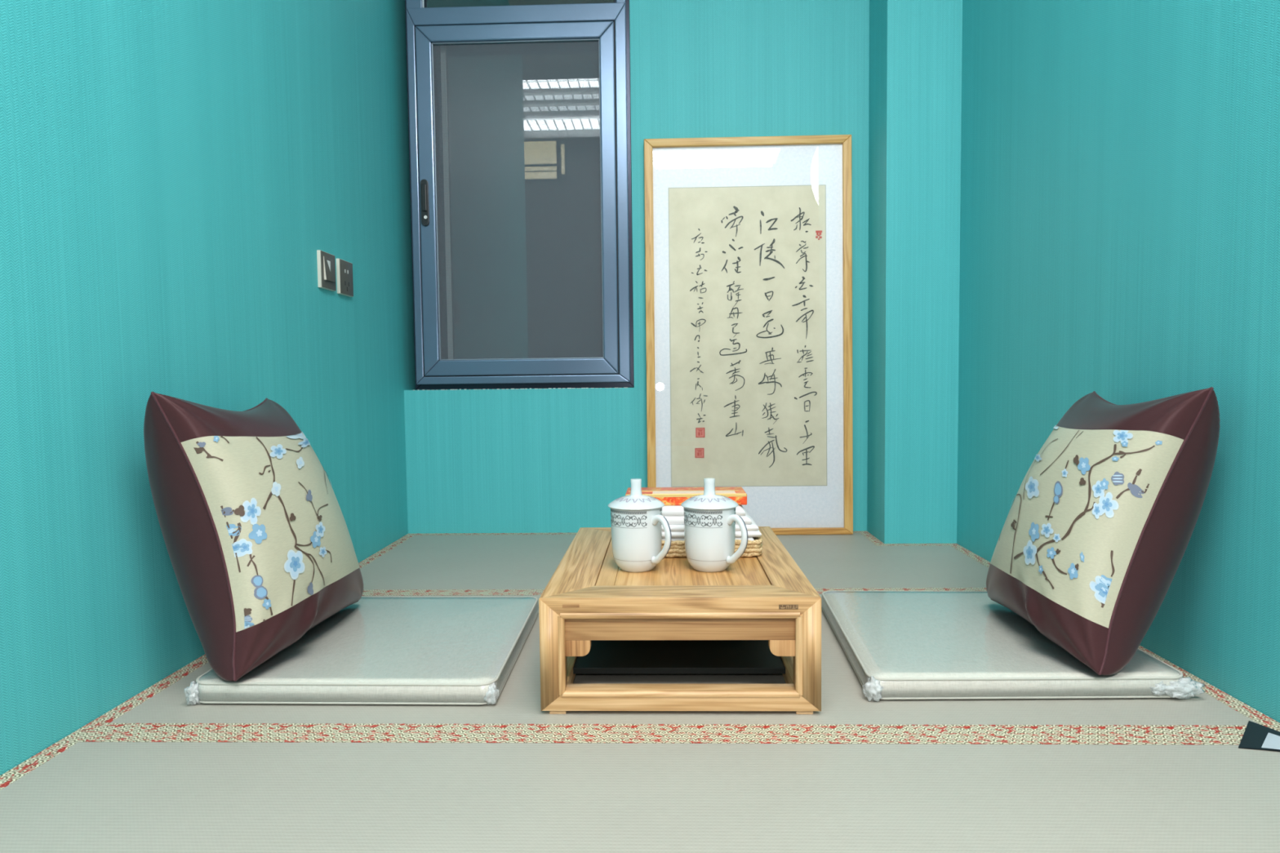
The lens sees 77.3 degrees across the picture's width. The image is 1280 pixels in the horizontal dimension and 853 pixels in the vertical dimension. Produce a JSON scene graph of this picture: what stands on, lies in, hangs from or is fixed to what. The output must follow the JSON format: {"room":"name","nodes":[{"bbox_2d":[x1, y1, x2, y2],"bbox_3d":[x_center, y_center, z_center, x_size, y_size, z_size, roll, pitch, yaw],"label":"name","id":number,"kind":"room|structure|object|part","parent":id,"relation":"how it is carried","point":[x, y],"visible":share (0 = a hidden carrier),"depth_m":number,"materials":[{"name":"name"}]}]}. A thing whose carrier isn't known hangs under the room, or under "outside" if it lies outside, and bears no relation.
{"room":"tea room","nodes":[
{"label":"tea room","id":0,"kind":"room"},
{"bbox_2d":[0,0,427,775],"bbox_3d":[-0.856,-0.879,1.551,0.100,2.622,2.602,-1,3,2],"label":"wall","id":1,"kind":"structure","parent":0,"point":[175,174],"depth_m":1.33,"materials":[{"name":"teal paint"}]},
{"bbox_2d":[316,249,336,291],"bbox_3d":[-0.780,-0.388,1.998,0.016,0.090,0.087,-1,3,2],"label":"light switch","id":2,"kind":"object","parent":1,"relation":"attached to","point":[326,261],"visible":1,"depth_m":1.98,"materials":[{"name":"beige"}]},
{"bbox_2d":[336,258,353,297],"bbox_3d":[-0.779,-0.392,2.112,0.011,0.090,0.087,-1,3,2],"label":"power socket","id":3,"kind":"object","parent":1,"relation":"attached to","point":[344,268],"visible":1,"depth_m":2.10,"materials":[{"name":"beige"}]},
{"bbox_2d":[428,0,634,389],"bbox_3d":[-0.320,-1.067,2.802,0.995,2.400,0.030,-1,3,2],"label":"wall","id":4,"kind":"structure","parent":0,"point":[571,332],"depth_m":2.80,"materials":[{"name":"grey glass"}]},
{"bbox_2d":[404,0,869,533],"bbox_3d":[0.078,-0.947,2.571,1.703,2.622,0.100,-1,3,2],"label":"wall","id":5,"kind":"structure","parent":0,"point":[543,460],"depth_m":2.54,"materials":[{"name":"teal paint"}]},
{"bbox_2d":[404,0,634,390],"bbox_3d":[-0.385,-1.017,2.554,0.713,1.790,0.106,-1,3,2],"label":"window","id":6,"kind":"structure","parent":5,"relation":"in","point":[606,24],"depth_m":2.54,"materials":[{"name":"grey metal"}]},
{"bbox_2d":[417,386,627,390],"bbox_3d":[-0.387,-0.122,2.582,0.697,0.003,0.002,-1,3,2],"label":"trim","id":7,"kind":"structure","parent":5,"relation":"attached to","point":[624,387],"depth_m":2.58,"materials":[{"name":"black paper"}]},
{"bbox_2d":[866,0,962,543],"bbox_3d":[0.818,-0.946,2.396,0.212,2.622,0.203,-1,3,2],"label":"wall pillar","id":8,"kind":"structure","parent":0,"point":[916,46],"depth_m":2.33,"materials":[{"name":"teal paint"}]},
{"bbox_2d":[956,0,1279,723],"bbox_3d":[0.952,-0.907,1.669,0.100,2.622,2.252,-1,3,2],"label":"wall","id":9,"kind":"structure","parent":0,"point":[1120,203],"depth_m":1.44,"materials":[{"name":"teal paint"}]},
{"bbox_3d":[0.064,0.593,1.537,1.920,0.337,2.395,-1,3,2],"label":"platform","id":10,"kind":"object","parent":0,"visible":0},
{"bbox_2d":[0,742,1279,852],"bbox_3d":[0.033,0.459,0.708,1.700,0.022,0.744,-1,3,2],"label":"mat","id":11,"kind":"object","parent":10,"relation":"on","point":[68,797],"visible":1,"depth_m":0.94,"materials":[{"name":"beige fabric"}]},
{"bbox_2d":[1238,720,1279,751],"bbox_3d":[0.825,0.417,1.067,0.092,0.003,0.102,-1,3,-14],"label":"book","id":12,"kind":"object","parent":11,"relation":"on","point":[1255,735],"visible":1,"depth_m":1.07,"materials":[{"name":"black"}]},
{"bbox_2d":[57,594,1279,745],"bbox_3d":[0.056,0.417,1.456,1.700,0.022,0.752,-1,3,2],"label":"mat","id":13,"kind":"object","parent":10,"relation":"on","point":[160,713],"visible":0.45,"depth_m":1.15,"materials":[{"name":"beige fabric"}]},
{"bbox_2d":[183,596,538,705],"bbox_3d":[-0.448,0.392,1.460,0.485,0.038,0.502,-1,3,2],"label":"seat cushion","id":14,"kind":"object","parent":13,"relation":"on","point":[460,651],"visible":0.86,"depth_m":1.33,"materials":[{"name":"pale grey satin fabric"},{"name":"white tassel trim"}]},
{"bbox_2d":[143,391,363,681],"bbox_3d":[-0.666,0.156,1.412,0.261,0.441,0.446,-1,3,2],"label":"throw pillow","id":15,"kind":"object","parent":14,"relation":"on","point":[259,544],"visible":1,"depth_m":1.24,"materials":[{"name":"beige fabric"}]},
{"bbox_3d":[-0.627,0.154,1.412,0.176,0.302,0.404,-1,3,2],"label":"embroidered panel","id":16,"kind":"part","parent":15,"relation":"part of","materials":[{"name":"beige fabric"}]},
{"bbox_2d":[538,526,821,714],"bbox_3d":[0.067,0.319,1.447,0.409,0.175,0.569,-1,3,2],"label":"table","id":17,"kind":"object","parent":13,"relation":"on","point":[761,614],"visible":0.92,"depth_m":1.17,"materials":[{"name":"brown wood"}]},
{"bbox_3d":[-0.129,0.334,1.188,0.035,0.168,0.035,-1,3,2],"label":"leg","id":18,"kind":"part","parent":17,"relation":"part of","materials":[{"name":"brown wood"}]},
{"bbox_3d":[-0.101,0.249,1.448,0.074,0.031,0.564,-1,3,2],"label":"frame rail","id":19,"kind":"part","parent":17,"relation":"part of","materials":[{"name":"brown wood"}]},
{"bbox_2d":[607,478,671,572],"bbox_3d":[-0.001,0.164,1.338,0.106,0.153,0.104,-1,3,2],"label":"mug","id":20,"kind":"object","parent":17,"relation":"on","point":[637,519],"visible":1,"depth_m":1.31,"materials":[{"name":"white ceramic"}]},
{"bbox_3d":[-0.006,0.125,1.340,0.096,0.019,0.096,-1,3,2],"label":"lid","id":21,"kind":"part","parent":20,"relation":"part of","materials":[{"name":"white ceramic"}]},
{"bbox_3d":[-0.007,0.101,1.339,0.021,0.028,0.021,-1,3,2],"label":"lid knob","id":22,"kind":"part","parent":20,"relation":"part of","materials":[{"name":"white ceramic"}]},
{"bbox_3d":[0.034,0.185,1.302,0.012,0.084,0.042,-4,4,-44],"label":"handle","id":23,"kind":"part","parent":20,"relation":"part of","materials":[{"name":"white ceramic"}]},
{"bbox_3d":[0.074,0.233,1.699,0.407,0.031,0.050,-1,3,2],"label":"frame rail","id":24,"kind":"part","parent":17,"relation":"part of","materials":[{"name":"brown wood"}]},
{"bbox_3d":[0.058,0.333,1.168,0.359,0.129,0.011,-1,3,2],"label":"bead moulding","id":25,"kind":"part","parent":17,"relation":"part of","materials":[{"name":"brown wood"}]},
{"bbox_3d":[0.058,0.262,1.196,0.408,0.031,0.070,-1,3,2],"label":"frame rail","id":26,"kind":"part","parent":17,"relation":"part of","materials":[{"name":"brown wood"}]},
{"bbox_3d":[0.073,0.238,1.452,0.271,0.011,0.443,-1,3,2],"label":"panel","id":27,"kind":"part","parent":17,"relation":"part of","materials":[{"name":"brown wood"}]},
{"bbox_2d":[661,536,762,557],"bbox_3d":[0.094,0.214,1.492,0.257,0.033,0.147,-1,3,2],"label":"tray","id":28,"kind":"object","parent":17,"relation":"on","point":[754,548],"visible":0.24,"depth_m":1.42,"materials":[{"name":"wicker"}]},
{"bbox_2d":[662,537,754,541],"bbox_3d":[0.094,0.208,1.492,0.228,0.025,0.118,-1,3,2],"label":"folded towel","id":29,"kind":"object","parent":28,"relation":"in","point":[736,538],"visible":0.08,"depth_m":1.44,"materials":[{"name":"white fabric"}]},
{"bbox_2d":[662,515,761,537],"bbox_3d":[0.096,0.184,1.492,0.246,0.023,0.129,-1,3,2],"label":"folded towel","id":30,"kind":"object","parent":29,"relation":"on","point":[677,531],"visible":0.2,"depth_m":1.43,"materials":[{"name":"white fabric"}]},
{"bbox_2d":[662,505,751,524],"bbox_3d":[0.092,0.158,1.491,0.225,0.031,0.120,-1,3,2],"label":"folded towel","id":31,"kind":"object","parent":30,"relation":"on","point":[674,514],"visible":0.27,"depth_m":1.44,"materials":[{"name":"white fabric"}]},
{"bbox_2d":[625,486,746,505],"bbox_3d":[0.086,0.131,1.510,0.222,0.021,0.102,-1,3,2],"label":"tissue box","id":32,"kind":"object","parent":31,"relation":"on","point":[668,495],"visible":0.5,"depth_m":1.47,"materials":[{"name":"orange cardboard"}]},
{"bbox_2d":[680,477,747,572],"bbox_3d":[0.121,0.163,1.333,0.106,0.153,0.104,-1,3,2],"label":"mug","id":33,"kind":"object","parent":17,"relation":"on","point":[710,518],"visible":1,"depth_m":1.30,"materials":[{"name":"white ceramic"}]},
{"bbox_3d":[0.116,0.123,1.335,0.096,0.019,0.096,-1,3,2],"label":"lid","id":34,"kind":"part","parent":33,"relation":"part of","materials":[{"name":"white ceramic"}]},
{"bbox_3d":[0.116,0.100,1.333,0.021,0.028,0.021,-1,3,2],"label":"lid knob","id":35,"kind":"part","parent":33,"relation":"part of","materials":[{"name":"white ceramic"}]},
{"bbox_3d":[0.157,0.184,1.297,0.012,0.084,0.042,-4,4,-44],"label":"handle","id":36,"kind":"part","parent":33,"relation":"part of","materials":[{"name":"white ceramic"}]},
{"bbox_3d":[0.240,0.246,1.437,0.060,0.031,0.564,-1,3,2],"label":"frame rail","id":37,"kind":"part","parent":17,"relation":"part of","materials":[{"name":"brown wood"}]},
{"bbox_3d":[0.246,0.330,1.176,0.035,0.168,0.035,-1,3,2],"label":"leg","id":38,"kind":"part","parent":17,"relation":"part of","materials":[{"name":"brown wood"}]},
{"bbox_2d":[821,591,1205,702],"bbox_3d":[0.601,0.380,1.453,0.512,0.039,0.520,-1,3,2],"label":"seat cushion","id":39,"kind":"object","parent":13,"relation":"on","point":[899,645],"visible":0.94,"depth_m":1.30,"materials":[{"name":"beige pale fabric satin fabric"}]},
{"bbox_2d":[986,386,1220,675],"bbox_3d":[0.763,0.147,1.373,0.264,0.429,0.402,-1,3,2],"label":"throw pillow","id":40,"kind":"object","parent":39,"relation":"on","point":[1095,536],"visible":1,"depth_m":1.22,"materials":[{"name":"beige fabric"}]},
{"bbox_3d":[0.737,0.145,1.373,0.196,0.296,0.365,-1,3,2],"label":"embroidered panel","id":41,"kind":"part","parent":40,"relation":"part of","materials":[{"name":"beige fabric"}]},
{"bbox_2d":[358,530,990,595],"bbox_3d":[0.079,0.374,2.212,1.700,0.022,0.762,-1,3,2],"label":"mat","id":42,"kind":"object","parent":10,"relation":"on","point":[428,564],"visible":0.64,"depth_m":2.13,"materials":[{"name":"beige fabric"}]},
{"bbox_2d":[644,134,853,534],"bbox_3d":[0.342,-0.281,2.520,0.645,1.246,0.026,-1,2,2],"label":"calligraphy","id":43,"kind":"object","parent":42,"relation":"on","point":[748,239],"visible":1,"depth_m":2.52,"materials":[{"name":"beige paper"}]},
{"bbox_3d":[0.033,-0.278,2.529,0.027,1.245,0.025,-1,2,2],"label":"frame rail","id":44,"kind":"part","parent":43,"relation":"part of","materials":[{"name":"brown wood"}]},
{"bbox_3d":[0.335,-0.891,2.503,0.643,0.025,0.025,-1,2,2],"label":"frame rail","id":45,"kind":"part","parent":43,"relation":"part of","materials":[{"name":"brown wood"}]},
{"bbox_3d":[0.348,0.332,2.536,0.643,0.020,0.025,-1,2,2],"label":"frame rail","id":46,"kind":"part","parent":43,"relation":"part of","materials":[{"name":"brown wood"}]},
{"bbox_3d":[0.651,-0.284,2.510,0.027,1.245,0.025,-1,2,2],"label":"frame rail","id":47,"kind":"part","parent":43,"relation":"part of","materials":[{"name":"brown wood"}]}
]}

